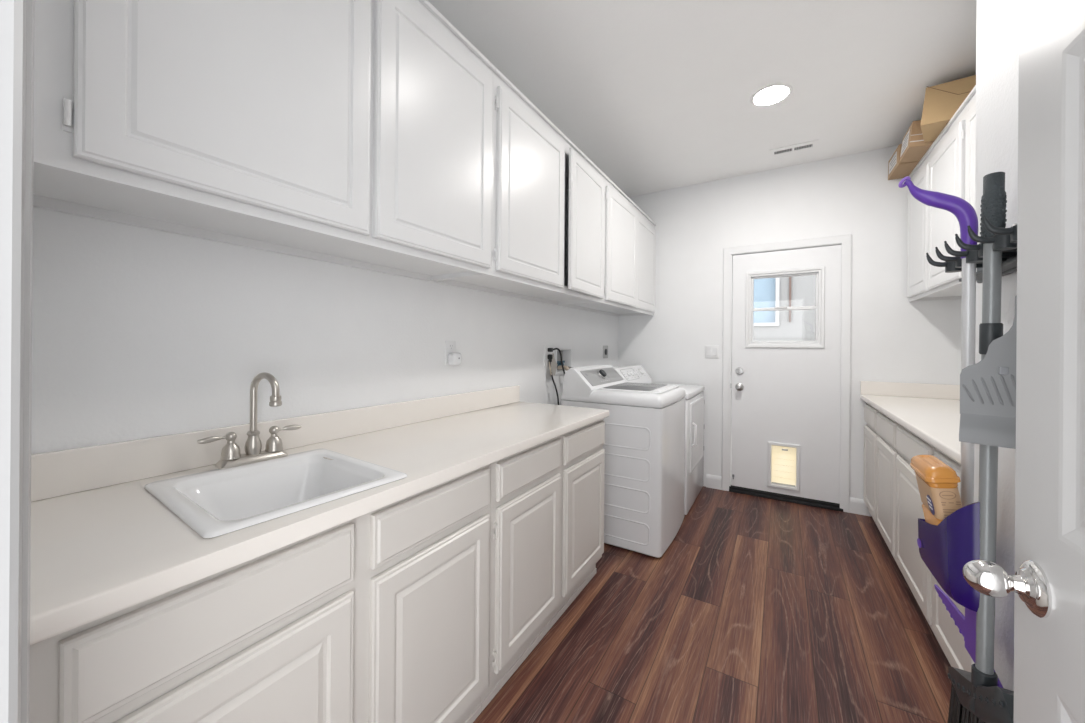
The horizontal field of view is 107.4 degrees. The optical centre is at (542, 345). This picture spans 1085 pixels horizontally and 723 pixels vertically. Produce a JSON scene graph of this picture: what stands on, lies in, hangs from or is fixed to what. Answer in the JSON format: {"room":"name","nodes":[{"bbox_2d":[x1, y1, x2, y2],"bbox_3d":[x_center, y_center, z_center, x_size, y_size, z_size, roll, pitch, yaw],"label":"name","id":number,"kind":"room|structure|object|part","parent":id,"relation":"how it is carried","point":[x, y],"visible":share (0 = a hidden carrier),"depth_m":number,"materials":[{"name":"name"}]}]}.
{"room":"laundry room","nodes":[
{"label":"laundry room","id":0,"kind":"room"},
{"bbox_2d":[31,207,618,453],"bbox_3d":[-0.261,-0.117,2.445,0.120,2.761,4.081,0,0,31],"label":"wall","id":1,"kind":"structure","parent":0,"point":[138,332],"depth_m":1.21,"materials":[{"name":"paint"}]},
{"bbox_2d":[33,0,494,280],"bbox_3d":[-0.689,-0.745,1.237,0.380,0.883,1.279,0,0,31],"label":"upper cabinet","id":2,"kind":"object","parent":1,"relation":"attached to","point":[352,133],"visible":0.99,"depth_m":0.99,"materials":[{"name":"white paint"}]},
{"bbox_3d":[-0.660,-0.725,0.937,0.020,0.794,0.575,0,0,31],"label":"door","id":3,"kind":"part","parent":2,"relation":"part of","materials":[{"name":"white paint"}]},
{"bbox_3d":[-0.847,-0.317,1.330,0.018,0.024,1.247,0,0,31],"label":"hanging rail","id":4,"kind":"part","parent":2,"relation":"part of","materials":[{"name":"white paint"}]},
{"bbox_3d":[-0.359,-0.723,1.437,0.020,0.794,0.554,0,0,31],"label":"door","id":5,"kind":"part","parent":2,"relation":"part of","materials":[{"name":"white paint"}]},
{"bbox_3d":[-0.535,-1.177,1.146,0.014,0.016,1.279,0,0,31],"label":"moulding","id":6,"kind":"part","parent":2,"relation":"part of","materials":[{"name":"white paint"}]},
{"bbox_2d":[31,385,519,501],"bbox_3d":[-0.667,0.295,1.636,0.020,0.102,2.006,0,0,31],"label":"backsplash","id":7,"kind":"structure","parent":1,"relation":"attached to","point":[75,470],"depth_m":1.12,"materials":[{"name":"beige stone"}]},
{"bbox_2d":[445,341,455,364],"bbox_3d":[-0.459,0.034,1.994,0.009,0.118,0.072,0,0,31],"label":"wall outlet","id":8,"kind":"object","parent":1,"relation":"attached to","point":[450,346],"visible":0.77,"depth_m":1.98,"materials":[{"name":"white paint"}]},
{"bbox_2d":[448,353,461,364],"bbox_3d":[-0.433,0.066,1.984,0.045,0.060,0.062,0,0,31],"label":"night light","id":9,"kind":"object","parent":8,"relation":"attached to","point":[453,358],"visible":1,"depth_m":1.96,"materials":[{"name":"white plastic"}]},
{"bbox_2d":[434,67,605,304],"bbox_3d":[-0.032,-0.740,2.307,0.404,0.883,1.230,0,0,31],"label":"upper cabinet","id":10,"kind":"object","parent":1,"relation":"attached to","point":[548,195],"visible":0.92,"depth_m":2.04,"materials":[{"name":"white paint"}]},
{"bbox_3d":[-0.200,-0.312,2.406,0.018,0.024,1.198,0,0,31],"label":"hanging rail","id":11,"kind":"part","parent":10,"relation":"part of","materials":[{"name":"white paint"}]},
{"bbox_3d":[-0.037,-0.720,1.972,0.020,0.794,0.596,0,0,31],"label":"door","id":12,"kind":"part","parent":10,"relation":"part of","materials":[{"name":"white paint"}]},
{"bbox_3d":[0.095,-0.739,2.231,0.018,0.883,1.230,0,0,31],"label":"frame","id":13,"kind":"part","parent":10,"relation":"part of","materials":[{"name":"white paint"}]},
{"bbox_3d":[0.112,-1.172,2.222,0.014,0.016,1.230,0,0,31],"label":"moulding","id":14,"kind":"part","parent":10,"relation":"part of","materials":[{"name":"white paint"}]},
{"bbox_3d":[0.286,-0.718,2.485,0.019,0.794,0.546,0,0,28],"label":"door","id":15,"kind":"part","parent":10,"relation":"part of","materials":[{"name":"white paint"}]},
{"bbox_2d":[544,345,549,366],"bbox_3d":[0.035,0.073,2.816,0.008,0.155,0.078,0,0,31],"label":"wall outlet","id":16,"kind":"object","parent":1,"relation":"attached to","point":[546,363],"visible":0.84,"depth_m":2.80,"materials":[{"name":"white paint"}]},
{"bbox_2d":[548,354,558,404],"bbox_3d":[0.083,0.314,2.831,0.113,0.505,0.036,0,0,-36],"label":"power cord","id":17,"kind":"object","parent":1,"relation":"attached to","point":[550,356],"visible":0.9,"depth_m":2.81,"materials":[{"name":"black rubber"}]},
{"bbox_2d":[549,353,557,376],"bbox_3d":[0.076,0.138,2.836,0.028,0.165,0.100,0,0,31],"label":"paper tag","id":18,"kind":"object","parent":17,"relation":"hanging from","point":[553,367],"visible":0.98,"depth_m":2.84,"materials":[{"name":"beige paper"}]},
{"bbox_3d":[0.089,0.340,2.833,0.102,0.454,0.027,0,0,-41],"label":"cord","id":19,"kind":"part","parent":17,"relation":"part of","materials":[{"name":"black rubber"}]},
{"bbox_2d":[548,348,564,374],"bbox_3d":[0.109,0.291,2.849,0.172,0.551,0.047,0,0,-41],"label":"power cord","id":20,"kind":"object","parent":1,"relation":"attached to","point":[549,349],"visible":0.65,"depth_m":2.84,"materials":[{"name":"black rubber"}]},
{"bbox_2d":[555,347,571,375],"bbox_3d":[0.134,0.114,3.050,0.074,0.212,0.270,0,0,31],"label":"washer outlet box","id":21,"kind":"object","parent":1,"relation":"attached to","point":[566,352],"visible":0.55,"depth_m":3.13,"materials":[{"name":"white paint"}]},
{"bbox_2d":[557,365,568,370],"bbox_3d":[0.169,0.307,2.987,0.114,0.318,0.073,0,0,31],"label":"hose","id":22,"kind":"object","parent":21,"relation":"hanging from","point":[566,368],"visible":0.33,"depth_m":2.95,"materials":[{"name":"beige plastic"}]},
{"bbox_2d":[603,346,607,357],"bbox_3d":[0.594,0.059,3.741,0.012,0.118,0.115,0,0,31],"label":"dryer outlet","id":23,"kind":"object","parent":1,"relation":"attached to","point":[605,348],"visible":1,"depth_m":3.73,"materials":[{"name":"grey plastic"}]},
{"bbox_2d":[558,176,655,316],"bbox_3d":[0.612,-0.735,3.388,0.392,0.883,1.284,0,0,31],"label":"upper cabinet","id":24,"kind":"object","parent":1,"relation":"attached to","point":[629,233],"visible":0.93,"depth_m":3.12,"materials":[{"name":"white paint"}]},
{"bbox_3d":[0.448,-0.306,3.484,0.018,0.024,1.252,0,0,31],"label":"hanging rail","id":25,"kind":"part","parent":24,"relation":"part of","materials":[{"name":"white paint"}]},
{"bbox_3d":[0.610,-0.715,3.035,0.019,0.794,0.616,0,0,32],"label":"door","id":26,"kind":"part","parent":24,"relation":"part of","materials":[{"name":"white paint"}]},
{"bbox_3d":[0.744,-0.734,3.308,0.018,0.883,1.284,0,0,31],"label":"frame","id":27,"kind":"part","parent":24,"relation":"part of","materials":[{"name":"white paint"}]},
{"bbox_3d":[0.761,-1.167,3.300,0.014,0.016,1.284,0,0,31],"label":"moulding","id":28,"kind":"part","parent":24,"relation":"part of","materials":[{"name":"white paint"}]},
{"bbox_3d":[0.924,-0.713,3.571,0.020,0.794,0.597,0,0,31],"label":"door","id":29,"kind":"part","parent":24,"relation":"part of","materials":[{"name":"white paint"}]},
{"bbox_2d":[427,0,976,196],"bbox_3d":[0.905,-1.549,1.751,2.775,0.120,4.081,0,0,31],"label":"ceiling","id":30,"kind":"structure","parent":0,"point":[656,94],"depth_m":2.15,"materials":[{"name":"paint"}]},
{"bbox_2d":[750,83,792,106],"bbox_3d":[1.354,-1.482,2.363,0.220,0.007,0.220,0,0,31],"label":"recessed light","id":31,"kind":"object","parent":30,"relation":"in","point":[772,94],"visible":1,"depth_m":2.35,"materials":[{"name":"paint"}]},
{"bbox_2d":[754,86,787,104],"bbox_3d":[1.354,-1.483,2.363,0.175,0.004,0.175,0,0,31],"label":"diffuser","id":32,"kind":"object","parent":31,"relation":"attached to","point":[767,95],"depth_m":2.36,"materials":[{"name":"white plastic"}]},
{"bbox_2d":[769,139,817,157],"bbox_3d":[1.885,-1.478,3.001,0.307,0.006,0.150,0,0,31],"label":"ceiling vent","id":33,"kind":"object","parent":30,"relation":"in","point":[809,145],"visible":1,"depth_m":3.00,"materials":[{"name":"metal"}]},
{"bbox_2d":[473,486,951,722],"bbox_3d":[0.869,1.272,1.747,2.555,0.001,4.061,0,0,31],"label":"floor","id":34,"kind":"structure","parent":0,"point":[757,609],"depth_m":1.74,"materials":[{"name":"brown wood"}]},
{"bbox_2d":[29,464,490,722],"bbox_3d":[-0.678,0.823,1.067,0.596,0.874,1.011,0,0,31],"label":"base cabinet","id":35,"kind":"object","parent":34,"relation":"on","point":[381,615],"visible":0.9,"depth_m":0.84,"materials":[{"name":"white paint"}]},
{"bbox_3d":[-0.544,0.471,0.727,0.020,0.130,0.433,0,0,31],"label":"drawer","id":36,"kind":"part","parent":35,"relation":"part of","materials":[{"name":"white paint"}]},
{"bbox_3d":[-0.546,0.846,0.727,0.020,0.570,0.433,0,0,31],"label":"door","id":37,"kind":"part","parent":35,"relation":"part of","materials":[{"name":"white paint"}]},
{"bbox_3d":[-0.295,0.848,1.144,0.020,0.570,0.443,0,0,31],"label":"door","id":38,"kind":"part","parent":35,"relation":"part of","materials":[{"name":"white paint"}]},
{"bbox_3d":[-0.293,0.473,1.144,0.020,0.130,0.443,0,0,31],"label":"drawer","id":39,"kind":"part","parent":35,"relation":"part of","materials":[{"name":"white paint"}]},
{"bbox_2d":[480,419,604,711],"bbox_3d":[-0.162,0.827,1.925,0.596,0.874,0.991,0,0,31],"label":"base cabinet","id":40,"kind":"object","parent":34,"relation":"on","point":[547,498],"visible":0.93,"depth_m":1.61,"materials":[{"name":"white paint"}]},
{"bbox_2d":[30,385,608,645],"bbox_3d":[-0.412,0.316,1.490,0.608,0.140,2.019,0,0,31],"label":"countertop","id":41,"kind":"structure","parent":40,"relation":"on","point":[103,545],"depth_m":0.92,"materials":[{"name":"beige stone"}]},
{"bbox_2d":[197,372,300,468],"bbox_3d":[-0.812,0.206,1.139,0.129,0.259,0.254,0,0,36],"label":"faucet","id":42,"kind":"object","parent":41,"relation":"on","point":[230,457],"visible":1,"depth_m":1.15,"materials":[{"name":"silver metal"}]},
{"bbox_3d":[-0.891,0.255,1.093,0.026,0.027,0.086,0,0,36],"label":"lever","id":43,"kind":"part","parent":42,"relation":"part of","materials":[{"name":"silver metal"}]},
{"bbox_3d":[-0.874,0.289,1.118,0.047,0.052,0.047,0,0,36],"label":"handle","id":44,"kind":"part","parent":42,"relation":"part of","materials":[{"name":"silver metal"}]},
{"bbox_3d":[-0.842,0.324,1.161,0.056,0.021,0.168,0,0,36],"label":"plate","id":45,"kind":"part","parent":42,"relation":"part of","materials":[{"name":"silver metal"}]},
{"bbox_3d":[-0.842,0.281,1.161,0.041,0.067,0.041,0,0,36],"label":"spout","id":46,"kind":"part","parent":42,"relation":"part of","materials":[{"name":"silver metal"}]},
{"bbox_3d":[-0.799,0.171,1.146,0.108,0.189,0.019,0,0,20],"label":"spout","id":47,"kind":"part","parent":42,"relation":"part of","materials":[{"name":"silver metal"}]},
{"bbox_3d":[-0.811,0.289,1.204,0.047,0.052,0.047,0,0,36],"label":"handle","id":48,"kind":"part","parent":42,"relation":"part of","materials":[{"name":"silver metal"}]},
{"bbox_3d":[-0.792,0.255,1.229,0.026,0.027,0.086,0,0,36],"label":"lever","id":49,"kind":"part","parent":42,"relation":"part of","materials":[{"name":"silver metal"}]},
{"bbox_2d":[144,448,406,537],"bbox_3d":[-0.661,0.441,1.012,0.456,0.209,0.428,0,0,35],"label":"sink","id":50,"kind":"object","parent":41,"relation":"in","point":[217,502],"visible":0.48,"depth_m":1.07,"materials":[{"name":"white ceramic"}]},
{"bbox_3d":[-0.040,0.850,1.569,0.020,0.570,0.450,0,0,31],"label":"door","id":51,"kind":"part","parent":40,"relation":"part of","materials":[{"name":"white paint"}]},
{"bbox_3d":[-0.037,0.475,1.569,0.020,0.130,0.450,0,0,31],"label":"drawer","id":52,"kind":"part","parent":40,"relation":"part of","materials":[{"name":"white paint"}]},
{"bbox_3d":[0.217,0.852,1.996,0.020,0.570,0.460,0,0,31],"label":"door","id":53,"kind":"part","parent":40,"relation":"part of","materials":[{"name":"white paint"}]},
{"bbox_3d":[0.220,0.477,1.996,0.020,0.130,0.460,0,0,31],"label":"drawer","id":54,"kind":"part","parent":40,"relation":"part of","materials":[{"name":"white paint"}]},
{"bbox_2d":[561,364,685,557],"bbox_3d":[0.596,0.705,2.815,0.685,1.105,0.695,0,0,31],"label":"washing machine","id":55,"kind":"object","parent":34,"relation":"on","point":[644,446],"visible":0.83,"depth_m":2.48,"materials":[{"name":"white metal"}]},
{"bbox_3d":[0.447,0.221,2.917,0.097,0.098,0.607,0,0,31],"label":"control panel","id":56,"kind":"part","parent":55,"relation":"part of","materials":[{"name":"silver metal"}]},
{"bbox_3d":[0.415,0.846,2.520,0.533,0.713,0.004,0,0,31],"label":"panel","id":57,"kind":"part","parent":55,"relation":"part of","materials":[{"name":"white metal"}]},
{"bbox_3d":[0.658,0.283,2.780,0.315,0.003,0.489,0,0,31],"label":"lid glass","id":58,"kind":"part","parent":55,"relation":"part of","materials":[{"name":"grey glass"}]},
{"bbox_3d":[0.681,0.290,2.766,0.410,0.012,0.535,0,0,31],"label":"lid","id":59,"kind":"part","parent":55,"relation":"part of","materials":[{"name":"white plastic"}]},
{"bbox_3d":[0.826,0.283,2.679,0.045,0.006,0.465,0,0,31],"label":"lid handle","id":60,"kind":"part","parent":55,"relation":"part of","materials":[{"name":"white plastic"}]},
{"bbox_2d":[615,365,704,514],"bbox_3d":[1.007,0.729,3.414,0.681,1.088,0.729,0,0,31],"label":"dryer","id":61,"kind":"object","parent":34,"relation":"on","point":[694,401],"visible":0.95,"depth_m":3.24,"materials":[{"name":"white metal"}]},
{"bbox_3d":[0.992,0.378,3.425,0.639,0.047,0.729,0,0,31],"label":"panel","id":62,"kind":"part","parent":61,"relation":"part of","materials":[{"name":"white plastic"}]},
{"bbox_3d":[1.155,0.677,3.034,0.036,0.188,0.020,0,0,31],"label":"door handle","id":63,"kind":"part","parent":61,"relation":"part of","materials":[{"name":"white plastic"}]},
{"bbox_3d":[1.269,0.708,3.266,0.011,0.535,0.565,0,0,31],"label":"door","id":64,"kind":"part","parent":61,"relation":"part of","materials":[{"name":"white metal"}]},
{"bbox_2d":[863,403,884,540],"bbox_3d":[2.566,0.848,2.668,0.598,0.874,0.454,0,0,31],"label":"base cabinet","id":65,"kind":"object","parent":34,"relation":"on","point":[870,413],"visible":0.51,"depth_m":2.78,"materials":[{"name":"white paint"}]},
{"bbox_3d":[2.319,0.883,2.820,0.020,0.580,0.420,0,0,31],"label":"door","id":66,"kind":"part","parent":65,"relation":"part of","materials":[{"name":"white paint"}]},
{"bbox_3d":[2.322,0.502,2.820,0.020,0.133,0.420,0,0,31],"label":"drawer","id":67,"kind":"part","parent":65,"relation":"part of","materials":[{"name":"white paint"}]},
{"bbox_3d":[2.335,0.796,2.808,0.018,0.774,0.454,0,0,31],"label":"frame","id":68,"kind":"part","parent":65,"relation":"part of","materials":[{"name":"white paint"}]},
{"bbox_2d":[876,412,906,581],"bbox_3d":[2.314,0.846,2.249,0.598,0.874,0.522,0,0,31],"label":"base cabinet","id":69,"kind":"object","parent":34,"relation":"on","point":[887,452],"visible":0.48,"depth_m":2.35,"materials":[{"name":"white paint"}]},
{"bbox_3d":[2.065,0.881,2.398,0.020,0.580,0.485,0,0,31],"label":"door","id":70,"kind":"part","parent":69,"relation":"part of","materials":[{"name":"white paint"}]},
{"bbox_3d":[2.068,0.500,2.398,0.020,0.133,0.485,0,0,31],"label":"drawer","id":71,"kind":"part","parent":69,"relation":"part of","materials":[{"name":"white paint"}]},
{"bbox_3d":[2.083,0.794,2.388,0.018,0.774,0.522,0,0,31],"label":"frame","id":72,"kind":"part","parent":69,"relation":"part of","materials":[{"name":"white paint"}]},
{"bbox_2d":[895,425,946,657],"bbox_3d":[2.020,0.844,1.761,0.598,0.874,0.615,0,0,31],"label":"base cabinet","id":73,"kind":"object","parent":34,"relation":"on","point":[918,577],"visible":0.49,"depth_m":1.91,"materials":[{"name":"white paint"}]},
{"bbox_3d":[1.773,0.879,1.912,0.020,0.580,0.572,0,0,31],"label":"door","id":74,"kind":"part","parent":73,"relation":"part of","materials":[{"name":"white paint"}]},
{"bbox_3d":[1.776,0.497,1.912,0.020,0.133,0.572,0,0,31],"label":"drawer","id":75,"kind":"part","parent":73,"relation":"part of","materials":[{"name":"white paint"}]},
{"bbox_3d":[1.789,0.792,1.900,0.018,0.774,0.615,0,0,31],"label":"frame","id":76,"kind":"part","parent":73,"relation":"part of","materials":[{"name":"white paint"}]},
{"bbox_2d":[932,450,970,671],"bbox_3d":[1.669,0.841,1.178,0.598,0.874,0.745,0,0,31],"label":"base cabinet","id":77,"kind":"object","parent":34,"relation":"on","point":[952,642],"visible":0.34,"depth_m":1.47,"materials":[{"name":"white paint"}]},
{"bbox_2d":[860,381,960,463],"bbox_3d":[2.068,0.335,1.851,0.616,0.140,2.412,0,0,31],"label":"countertop","id":78,"kind":"structure","parent":77,"relation":"on","point":[931,412],"depth_m":2.38,"materials":[{"name":"beige stone"}]},
{"bbox_3d":[1.426,0.495,1.331,0.020,0.133,0.696,0,0,31],"label":"drawer","id":79,"kind":"part","parent":77,"relation":"part of","materials":[{"name":"white paint"}]},
{"bbox_3d":[1.438,0.789,1.317,0.018,0.774,0.745,0,0,31],"label":"frame","id":80,"kind":"part","parent":77,"relation":"part of","materials":[{"name":"white paint"}]},
{"bbox_3d":[1.423,0.876,1.331,0.020,0.580,0.696,0,0,31],"label":"door","id":81,"kind":"part","parent":77,"relation":"part of","materials":[{"name":"white paint"}]},
{"bbox_2d":[753,275,815,340],"bbox_3d":[3.405,-0.798,5.651,8.000,4.200,0.212,0,0,31],"label":"wall","id":82,"kind":"structure","parent":0,"point":[801,327],"depth_m":5.50,"materials":[{"name":"paint"}]},
{"bbox_2d":[753,277,779,325],"bbox_3d":[2.919,-0.832,5.851,0.960,1.100,0.090,0,0,31],"label":"window","id":83,"kind":"structure","parent":82,"relation":"in","point":[764,289],"depth_m":5.71,"materials":[{"name":"clear glass"}]},
{"bbox_2d":[789,277,790,321],"bbox_3d":[3.427,-1.118,5.512,0.024,1.580,0.030,0,0,31],"label":"batten","id":84,"kind":"object","parent":82,"relation":"attached to","point":[789,277],"visible":0.45,"depth_m":5.50,"materials":[{"name":"white wood"}]},
{"bbox_2d":[618,145,961,515],"bbox_3d":[1.901,-0.101,3.445,2.555,2.761,0.140,0,0,31],"label":"wall","id":85,"kind":"structure","parent":0,"point":[894,338],"depth_m":3.25,"materials":[{"name":"paint"}]},
{"bbox_2d":[705,345,718,357],"bbox_3d":[1.522,0.055,3.584,0.118,0.118,0.011,0,0,31],"label":"light switch","id":86,"kind":"object","parent":85,"relation":"attached to","point":[711,351],"visible":1,"depth_m":3.58,"materials":[{"name":"white paint"}]},
{"bbox_2d":[730,245,841,504],"bbox_3d":[1.995,0.225,3.300,0.804,2.030,0.107,0,0,31],"label":"door","id":87,"kind":"structure","parent":85,"relation":"in","point":[785,435],"depth_m":3.29,"materials":[{"name":"white paint"}]},
{"bbox_3d":[1.701,0.360,3.450,0.066,0.066,0.061,0,0,31],"label":"knob","id":88,"kind":"part","parent":87,"relation":"part of","materials":[{"name":"grey metal"}]},
{"bbox_3d":[2.002,1.153,3.313,0.169,0.010,0.018,0,0,31],"label":"rail","id":89,"kind":"part","parent":87,"relation":"part of","materials":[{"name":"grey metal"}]},
{"bbox_3d":[2.006,0.996,3.317,0.229,0.376,0.058,0,0,31],"label":"pet door frame","id":90,"kind":"part","parent":87,"relation":"part of","materials":[{"name":"white paint"}]},
{"bbox_3d":[2.013,-0.307,3.330,0.480,0.571,0.021,0,0,31],"label":"sash","id":91,"kind":"part","parent":87,"relation":"part of","materials":[{"name":"white paint"}]},
{"bbox_2d":[729,486,842,511],"bbox_3d":[2.016,1.261,3.348,0.804,0.040,0.156,0,0,31],"label":"trim","id":92,"kind":"structure","parent":85,"relation":"attached to","point":[790,499],"depth_m":3.28,"materials":[{"name":"wood"}]},
{"bbox_2d":[721,234,851,512],"bbox_3d":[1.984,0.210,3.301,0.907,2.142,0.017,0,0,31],"label":"trim","id":93,"kind":"structure","parent":85,"relation":"attached to","point":[846,240],"depth_m":3.10,"materials":[{"name":"white paint"}]},
{"bbox_2d":[706,474,870,515],"bbox_3d":[1.978,1.223,3.302,1.162,0.115,0.015,0,0,31],"label":"baseboard","id":94,"kind":"structure","parent":85,"relation":"attached to","point":[857,506],"depth_m":3.06,"materials":[{"name":"white paint"}]},
{"bbox_2d":[971,0,1018,690],"bbox_3d":[1.727,-0.102,1.250,0.830,2.761,4.081,0,0,31],"label":"wall","id":95,"kind":"structure","parent":0,"point":[997,21],"depth_m":0.89,"materials":[{"name":"paint"}]},
{"bbox_2d":[860,381,959,399],"bbox_3d":[2.068,0.316,1.851,0.616,0.102,2.412,0,0,31],"label":"backsplash","id":96,"kind":"structure","parent":95,"relation":"attached to","point":[920,390],"depth_m":2.88,"materials":[{"name":"beige stone"}]},
{"bbox_2d":[906,100,968,301],"bbox_3d":[2.531,-0.774,2.360,0.362,0.907,1.067,0,0,31],"label":"upper cabinet","id":97,"kind":"object","parent":95,"relation":"attached to","point":[941,169],"visible":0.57,"depth_m":2.36,"materials":[{"name":"white paint"}]},
{"bbox_2d":[888,144,918,179],"bbox_3d":[2.649,-1.294,2.746,0.362,0.140,0.290,2,1,30],"label":"cardboard box","id":98,"kind":"object","parent":97,"relation":"on","point":[896,170],"visible":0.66,"depth_m":2.80,"materials":[{"name":"brown cardboard"}]},
{"bbox_2d":[899,120,934,162],"bbox_3d":[2.513,-1.297,2.498,0.374,0.196,0.251,0,0,31],"label":"cardboard box","id":99,"kind":"object","parent":97,"relation":"on","point":[913,148],"visible":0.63,"depth_m":2.51,"materials":[{"name":"brown cardboard"}]},
{"bbox_3d":[2.529,-0.742,2.688,0.020,0.797,0.463,0,0,31],"label":"door","id":100,"kind":"part","parent":97,"relation":"part of","materials":[{"name":"white paint"}]},
{"bbox_3d":[2.391,-1.220,2.446,0.014,0.016,1.067,0,0,31],"label":"moulding","id":101,"kind":"part","parent":97,"relation":"part of","materials":[{"name":"white paint"}]},
{"bbox_3d":[2.261,-0.744,2.244,0.020,0.797,0.519,0,0,31],"label":"door","id":102,"kind":"part","parent":97,"relation":"part of","materials":[{"name":"white paint"}]},
{"bbox_2d":[920,75,975,141],"bbox_3d":[2.359,-1.325,2.201,0.271,0.247,0.379,0,0,-43],"label":"cardboard box","id":103,"kind":"object","parent":97,"relation":"on","point":[941,101],"visible":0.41,"depth_m":2.19,"materials":[{"name":"brown cardboard"}]},
{"bbox_2d":[965,85,975,208],"bbox_3d":[1.913,-0.778,1.333,0.362,0.907,1.329,0,0,31],"label":"upper cabinet","id":104,"kind":"object","parent":95,"relation":"attached to","point":[970,138],"visible":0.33,"depth_m":1.92,"materials":[{"name":"white paint"}]},
{"bbox_3d":[1.773,-1.225,1.419,0.014,0.016,1.329,0,0,31],"label":"moulding","id":105,"kind":"part","parent":104,"relation":"part of","materials":[{"name":"white paint"}]},
{"bbox_3d":[1.784,-0.779,1.411,0.018,0.907,1.329,0,0,31],"label":"frame","id":106,"kind":"part","parent":104,"relation":"part of","materials":[{"name":"white paint"}]},
{"bbox_2d":[926,215,1016,282],"bbox_3d":[0.914,-0.201,0.821,0.121,0.094,0.437,0,0,31],"label":"tool rack","id":107,"kind":"object","parent":95,"relation":"attached to","point":[1004,240],"visible":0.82,"depth_m":0.80,"materials":[{"name":"grey plastic"}]},
{"bbox_2d":[898,176,1002,687],"bbox_3d":[0.938,0.148,0.954,0.152,1.068,0.394,0,0,37],"label":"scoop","id":108,"kind":"object","parent":107,"relation":"hanging from","point":[945,547],"visible":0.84,"depth_m":0.86,"materials":[{"name":"purple plastic"}]},
{"bbox_2d":[910,455,961,524],"bbox_3d":[0.921,0.386,0.919,0.088,0.242,0.147,0,0,31],"label":"plastic tub","id":109,"kind":"object","parent":108,"relation":"in","point":[937,482],"visible":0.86,"depth_m":0.88,"materials":[{"name":"orange plastic"}]},
{"bbox_3d":[0.907,0.283,0.928,0.057,0.032,0.147,-11,-6,31],"label":"lid","id":110,"kind":"part","parent":109,"relation":"part of","materials":[{"name":"orange plastic"}]},
{"bbox_2d":[939,491,960,517],"bbox_3d":[0.884,0.344,0.862,0.032,0.058,0.001,-11,-6,31],"label":"print","id":111,"kind":"object","parent":109,"relation":"attached to","point":[949,501],"depth_m":0.86},
{"bbox_3d":[0.884,-0.286,0.888,0.122,0.192,0.030,0,0,31],"label":"handle","id":112,"kind":"part","parent":108,"relation":"part of","materials":[{"name":"purple plastic"}]},
{"bbox_2d":[917,501,979,611],"bbox_3d":[0.919,0.416,0.888,0.080,0.228,0.254,0,0,31],"label":"tray","id":113,"kind":"object","parent":108,"relation":"on","point":[945,547],"depth_m":0.82,"materials":[{"name":"purple plastic"}]},
{"bbox_2d":[947,172,1013,722],"bbox_3d":[0.882,0.316,0.782,0.055,1.288,0.335,0,0,31],"label":"broom","id":114,"kind":"object","parent":107,"relation":"hanging from","point":[976,696],"visible":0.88,"depth_m":0.77,"materials":[{"name":"grey plastic"}]},
{"bbox_2d":[959,295,1016,448],"bbox_3d":[0.864,0.046,0.735,0.085,0.278,0.126,0,0,-38],"label":"dustpan","id":115,"kind":"object","parent":114,"relation":"attached to","point":[987,386],"visible":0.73,"depth_m":0.73,"materials":[{"name":"grey plastic"}]},
{"bbox_3d":[0.961,-0.201,0.792,0.012,0.094,0.437,0,0,31],"label":"plate","id":116,"kind":"part","parent":107,"relation":"part of","materials":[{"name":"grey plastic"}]},
{"bbox_3d":[-0.437,-0.119,0.246,1.845,2.761,0.130,0,0,31],"label":"wall","id":117,"kind":"structure","parent":0,"visible":0},
{"bbox_2d":[0,0,34,722],"bbox_3d":[-0.457,0.231,0.266,0.078,2.060,0.147,0,0,31],"label":"trim","id":118,"kind":"structure","parent":117,"relation":"attached to","point":[17,17],"depth_m":0.30,"materials":[{"name":"grey paint"}]},
{"bbox_2d":[963,0,1084,722],"bbox_3d":[0.472,0.247,0.217,0.168,2.020,0.757,0,0,31],"label":"door","id":119,"kind":"structure","parent":117,"relation":"in","point":[1048,581],"depth_m":0.48,"materials":[{"name":"white paint"}]},
{"bbox_3d":[0.585,0.306,0.524,0.044,0.043,0.043,0,0,31],"label":"knob","id":120,"kind":"part","parent":119,"relation":"part of","materials":[{"name":"silver metal"}]},
{"bbox_3d":[0.475,0.247,0.221,0.035,2.020,0.747,0,0,31],"label":"panel","id":121,"kind":"part","parent":119,"relation":"part of","materials":[{"name":"white paint"}]},
{"bbox_3d":[0.475,0.199,0.221,0.035,1.660,0.547,0,0,31],"label":"raised panel","id":122,"kind":"part","parent":119,"relation":"part of","materials":[{"name":"white paint"}]}
]}

